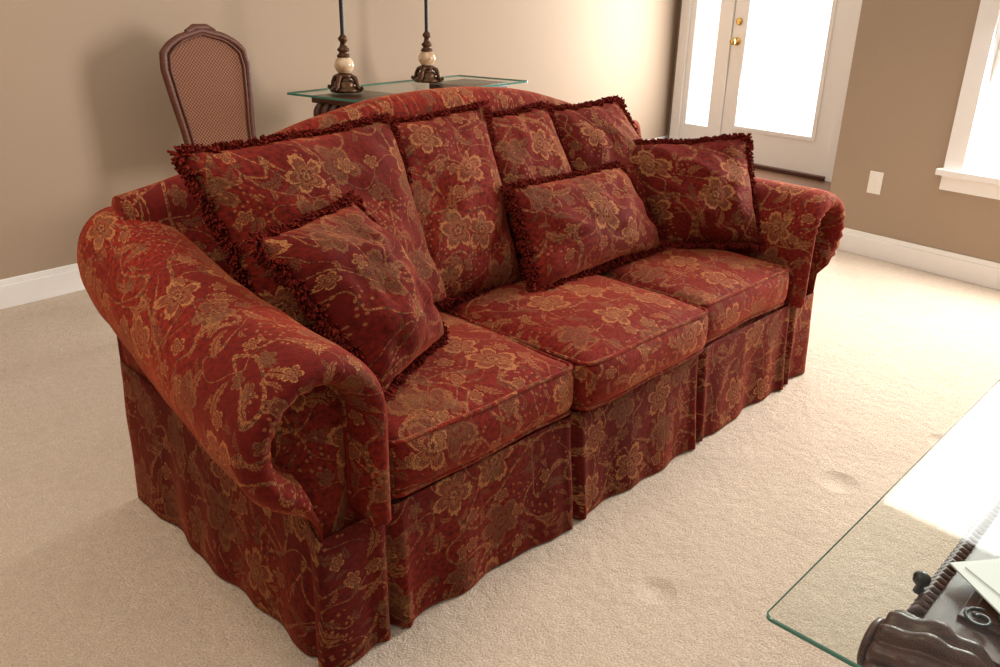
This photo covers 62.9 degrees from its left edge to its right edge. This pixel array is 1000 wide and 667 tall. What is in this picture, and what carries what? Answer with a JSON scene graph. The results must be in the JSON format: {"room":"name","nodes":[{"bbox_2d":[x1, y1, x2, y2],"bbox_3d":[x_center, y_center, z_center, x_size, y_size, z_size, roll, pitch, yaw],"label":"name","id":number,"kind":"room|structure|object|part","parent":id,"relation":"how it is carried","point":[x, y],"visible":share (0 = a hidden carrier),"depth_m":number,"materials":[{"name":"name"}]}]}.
{"room":"living room","nodes":[
{"label":"living room","id":0,"kind":"room"},
{"bbox_2d":[0,0,679,279],"bbox_3d":[-1.363,-1.658,3.857,0.122,2.600,9.152,19,28,36],"label":"wall","id":1,"kind":"structure","parent":0,"point":[88,119],"depth_m":3.89,"materials":[{"name":"beige paint"}]},
{"bbox_2d":[0,135,668,309],"bbox_3d":[-1.381,-0.475,4.234,0.016,0.125,9.002,19,28,36],"label":"baseboard","id":2,"kind":"structure","parent":1,"relation":"attached to","point":[45,284],"depth_m":3.55,"materials":[{"name":"white paint"}]},
{"bbox_2d":[0,168,999,666],"bbox_3d":[1.100,0.411,2.423,7.500,0.050,9.600,21,30,40],"label":"floor","id":3,"kind":"structure","parent":0,"point":[684,566],"depth_m":2.10,"materials":[{"name":"carpet"}]},
{"bbox_2d":[159,24,255,146],"bbox_3d":[-1.073,-0.749,3.615,0.627,1.141,0.536,21,30,40],"label":"cane-back chair","id":4,"kind":"object","parent":3,"relation":"on","point":[206,71],"visible":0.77,"depth_m":3.61,"materials":[{"name":"brown wicker"}]},
{"bbox_2d":[287,75,527,116],"bbox_3d":[-0.436,-0.916,4.435,0.500,0.820,1.360,16,26,32],"label":"console table","id":5,"kind":"object","parent":3,"relation":"on","point":[328,102],"visible":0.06,"depth_m":4.00,"materials":[{"name":"clear glass"}]},
{"bbox_2d":[327,0,363,92],"bbox_3d":[-0.740,-1.602,3.788,0.320,0.930,0.320,21,30,40],"label":"table lamp","id":6,"kind":"object","parent":5,"relation":"on","point":[344,81],"visible":1,"depth_m":3.89,"materials":[{"name":"brown metal"}]},
{"bbox_3d":[-0.428,-1.290,4.281,0.500,0.010,1.360,16,26,32],"label":"glass","id":7,"kind":"part","parent":5,"relation":"part of","materials":[{"name":"clear glass"}]},
{"bbox_2d":[411,0,443,82],"bbox_3d":[-0.390,-1.812,4.316,0.320,0.930,0.320,21,30,40],"label":"table lamp","id":8,"kind":"object","parent":5,"relation":"on","point":[428,73],"visible":1,"depth_m":4.42,"materials":[{"name":"brown metal"}]},
{"bbox_2d":[77,87,844,666],"bbox_3d":[0.080,-0.167,2.391,0.936,0.995,2.309,21,30,40],"label":"sofa","id":9,"kind":"object","parent":3,"relation":"on","point":[343,512],"visible":0.75,"depth_m":1.91,"materials":[{"name":"red fabric"}]},
{"bbox_3d":[-0.619,0.063,1.726,0.913,0.510,0.323,21,30,40],"label":"arm","id":10,"kind":"part","parent":9,"relation":"part of"},
{"bbox_2d":[167,112,455,337],"bbox_3d":[-0.396,-0.238,1.969,0.284,0.513,0.678,21,30,40],"label":"throw pillow","id":11,"kind":"object","parent":9,"relation":"on","point":[250,185],"visible":0.55,"depth_m":1.84,"materials":[{"name":"red fabric"}]},
{"bbox_2d":[244,190,449,400],"bbox_3d":[-0.316,-0.090,1.816,0.323,0.384,0.396,7,23,14],"label":"throw pillow","id":12,"kind":"object","parent":9,"relation":"on","point":[359,285],"visible":0.91,"depth_m":1.70,"materials":[{"name":"red fabric"}]},
{"bbox_2d":[337,100,527,307],"bbox_3d":[-0.186,-0.347,2.272,0.611,0.528,0.301,-17,29,-37],"label":"cushion","id":13,"kind":"object","parent":9,"relation":"on","point":[459,157],"depth_m":2.26,"materials":[{"name":"red fabric"}]},
{"bbox_2d":[386,311,573,492],"bbox_3d":[-0.243,0.103,1.993,0.682,0.166,0.573,21,30,40],"label":"seat cushion","id":14,"kind":"object","parent":9,"relation":"on","point":[489,388],"depth_m":1.80,"materials":[{"name":"red fabric"}]},
{"bbox_2d":[490,100,572,274],"bbox_3d":[0.105,-0.446,2.553,0.299,0.506,0.464,21,30,40],"label":"cushion","id":15,"kind":"object","parent":9,"relation":"on","point":[533,139],"depth_m":2.50,"materials":[{"name":"red fabric"}]},
{"bbox_3d":[0.072,0.098,2.526,0.810,0.215,2.014,21,30,40],"label":"frame","id":16,"kind":"part","parent":9,"relation":"part of","materials":[{"name":"red fabric"}]},
{"bbox_2d":[447,274,707,406],"bbox_3d":[0.166,-0.044,2.362,0.707,0.170,0.567,21,30,40],"label":"seat cushion","id":17,"kind":"object","parent":9,"relation":"on","point":[617,336],"depth_m":2.17,"materials":[{"name":"red fabric"}]},
{"bbox_2d":[499,160,667,292],"bbox_3d":[0.273,-0.345,2.532,0.223,0.319,0.694,21,30,40],"label":"lumbar pillow","id":18,"kind":"object","parent":9,"relation":"on","point":[588,222],"visible":0.97,"depth_m":2.40,"materials":[{"name":"red fabric"}]},
{"bbox_2d":[551,95,649,212],"bbox_3d":[0.395,-0.548,2.824,0.309,0.503,0.539,21,30,40],"label":"cushion","id":19,"kind":"object","parent":9,"relation":"on","point":[591,133],"depth_m":2.71,"materials":[{"name":"red fabric"}]},
{"bbox_2d":[598,247,788,339],"bbox_3d":[0.549,-0.192,2.751,0.666,0.161,0.554,21,30,40],"label":"seat cushion","id":20,"kind":"object","parent":9,"relation":"on","point":[735,289],"depth_m":2.56,"materials":[{"name":"red fabric"}]},
{"bbox_2d":[629,133,764,252],"bbox_3d":[0.628,-0.475,2.772,0.569,0.386,0.229,1,22,0],"label":"throw pillow","id":21,"kind":"object","parent":9,"relation":"on","point":[701,192],"visible":0.77,"depth_m":2.73,"materials":[{"name":"red fabric"}]},
{"bbox_3d":[0.785,-0.450,3.053,0.913,0.497,0.295,21,30,40],"label":"arm","id":22,"kind":"part","parent":9,"relation":"part of"},
{"bbox_2d":[753,163,824,180],"bbox_3d":[2.041,-1.409,6.787,0.090,0.030,1.460,-16,28,-36],"label":"threshold","id":23,"kind":"object","parent":3,"relation":"on","point":[757,166],"visible":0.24,"depth_m":6.45,"materials":[{"name":"brown wood"}]},
{"bbox_2d":[766,380,999,666],"bbox_3d":[1.170,0.544,1.464,0.840,0.436,1.400,21,30,40],"label":"coffee table","id":24,"kind":"object","parent":3,"relation":"on","point":[949,623],"visible":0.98,"depth_m":1.23,"materials":[{"name":"clear glass"}]},
{"bbox_3d":[0.636,0.629,1.244,0.209,0.428,0.167,21,30,40],"label":"reeded scroll leg","id":25,"kind":"part","parent":24,"relation":"part of","materials":[{"name":"brown wood"}]},
{"bbox_3d":[1.169,0.405,1.392,0.613,0.054,0.997,21,30,40],"label":"rope moulding","id":26,"kind":"part","parent":24,"relation":"part of","materials":[{"name":"brown wood"}]},
{"bbox_2d":[950,559,999,613],"bbox_3d":[0.888,0.408,1.269,0.292,0.005,0.218,-4,23,-11],"label":"paper sheets","id":27,"kind":"object","parent":24,"relation":"on","point":[983,576],"visible":1,"depth_m":1.31,"materials":[{"name":"white paper"}]},
{"bbox_2d":[668,0,681,137],"bbox_3d":[2.477,-2.458,5.979,0.120,2.600,2.853,-16,28,-36],"label":"wall","id":28,"kind":"structure","parent":0,"point":[680,0],"depth_m":7.18,"materials":[{"name":"beige paint"}]},
{"bbox_2d":[679,0,735,139],"bbox_3d":[1.751,-2.507,6.776,0.060,2.059,0.438,-16,28,-36],"label":"sidelight","id":29,"kind":"object","parent":28,"relation":"attached to","point":[712,21],"visible":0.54,"depth_m":6.88,"materials":[{"name":"white glass"}]},
{"bbox_2d":[669,0,861,181],"bbox_3d":[2.072,-2.395,6.385,0.064,2.160,1.650,-16,28,-36],"label":"door frame","id":30,"kind":"structure","parent":28,"relation":"attached to","point":[686,9],"depth_m":6.45,"materials":[{"name":"white paint"}]},
{"bbox_2d":[721,0,854,175],"bbox_3d":[2.186,-2.285,6.230,0.119,2.020,1.017,-16,28,-36],"label":"door leaf","id":31,"kind":"structure","parent":28,"relation":"in","point":[810,157],"depth_m":6.34,"materials":[{"name":"white paint"}]},
{"bbox_3d":[1.884,-2.345,6.572,0.074,0.064,0.064,-16,28,-36],"label":"knob","id":32,"kind":"part","parent":31,"relation":"part of","materials":[{"name":"gold metal"}]},
{"bbox_2d":[736,18,742,24],"bbox_3d":[1.908,-2.490,6.532,0.018,0.058,0.058,-16,28,-36],"label":"deadbolt","id":33,"kind":"object","parent":31,"relation":"attached to","point":[739,21],"visible":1,"depth_m":6.52,"materials":[{"name":"gold metal"}]},
{"bbox_2d":[735,0,832,136],"bbox_3d":[2.203,-2.346,6.246,0.015,1.620,0.757,-16,28,-36],"label":"door glass","id":34,"kind":"structure","parent":31,"relation":"attached to","point":[785,46],"depth_m":6.35,"materials":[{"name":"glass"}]},
{"bbox_2d":[830,0,884,225],"bbox_3d":[2.529,-1.876,4.566,1.696,2.600,0.120,-16,28,-36],"label":"wall","id":35,"kind":"structure","parent":0,"point":[871,14],"depth_m":4.26,"materials":[{"name":"beige paint"}]},
{"bbox_2d":[836,0,999,262],"bbox_3d":[3.426,-0.964,2.387,0.140,2.600,4.933,-16,28,-36],"label":"wall","id":36,"kind":"structure","parent":0,"point":[923,46],"depth_m":4.05,"materials":[{"name":"beige paint"}]},
{"bbox_2d":[867,171,883,194],"bbox_3d":[1.962,-0.789,4.282,0.009,0.115,0.072,-16,28,-36],"label":"wall outlet","id":37,"kind":"object","parent":36,"relation":"attached to","point":[875,178],"visible":1,"depth_m":4.28,"materials":[{"name":"beige plastic"}]},
{"bbox_2d":[837,228,999,289],"bbox_3d":[3.344,0.198,2.812,0.016,0.125,4.933,-16,28,-36],"label":"baseboard","id":38,"kind":"structure","parent":36,"relation":"attached to","point":[981,272],"depth_m":4.16,"materials":[{"name":"white paint"}]},
{"bbox_2d":[935,0,999,199],"bbox_3d":[2.638,-1.357,3.228,0.170,1.820,1.390,-16,28,-36],"label":"window","id":39,"kind":"structure","parent":36,"relation":"in","point":[972,161],"depth_m":3.85,"materials":[{"name":"white paint"}]}
]}

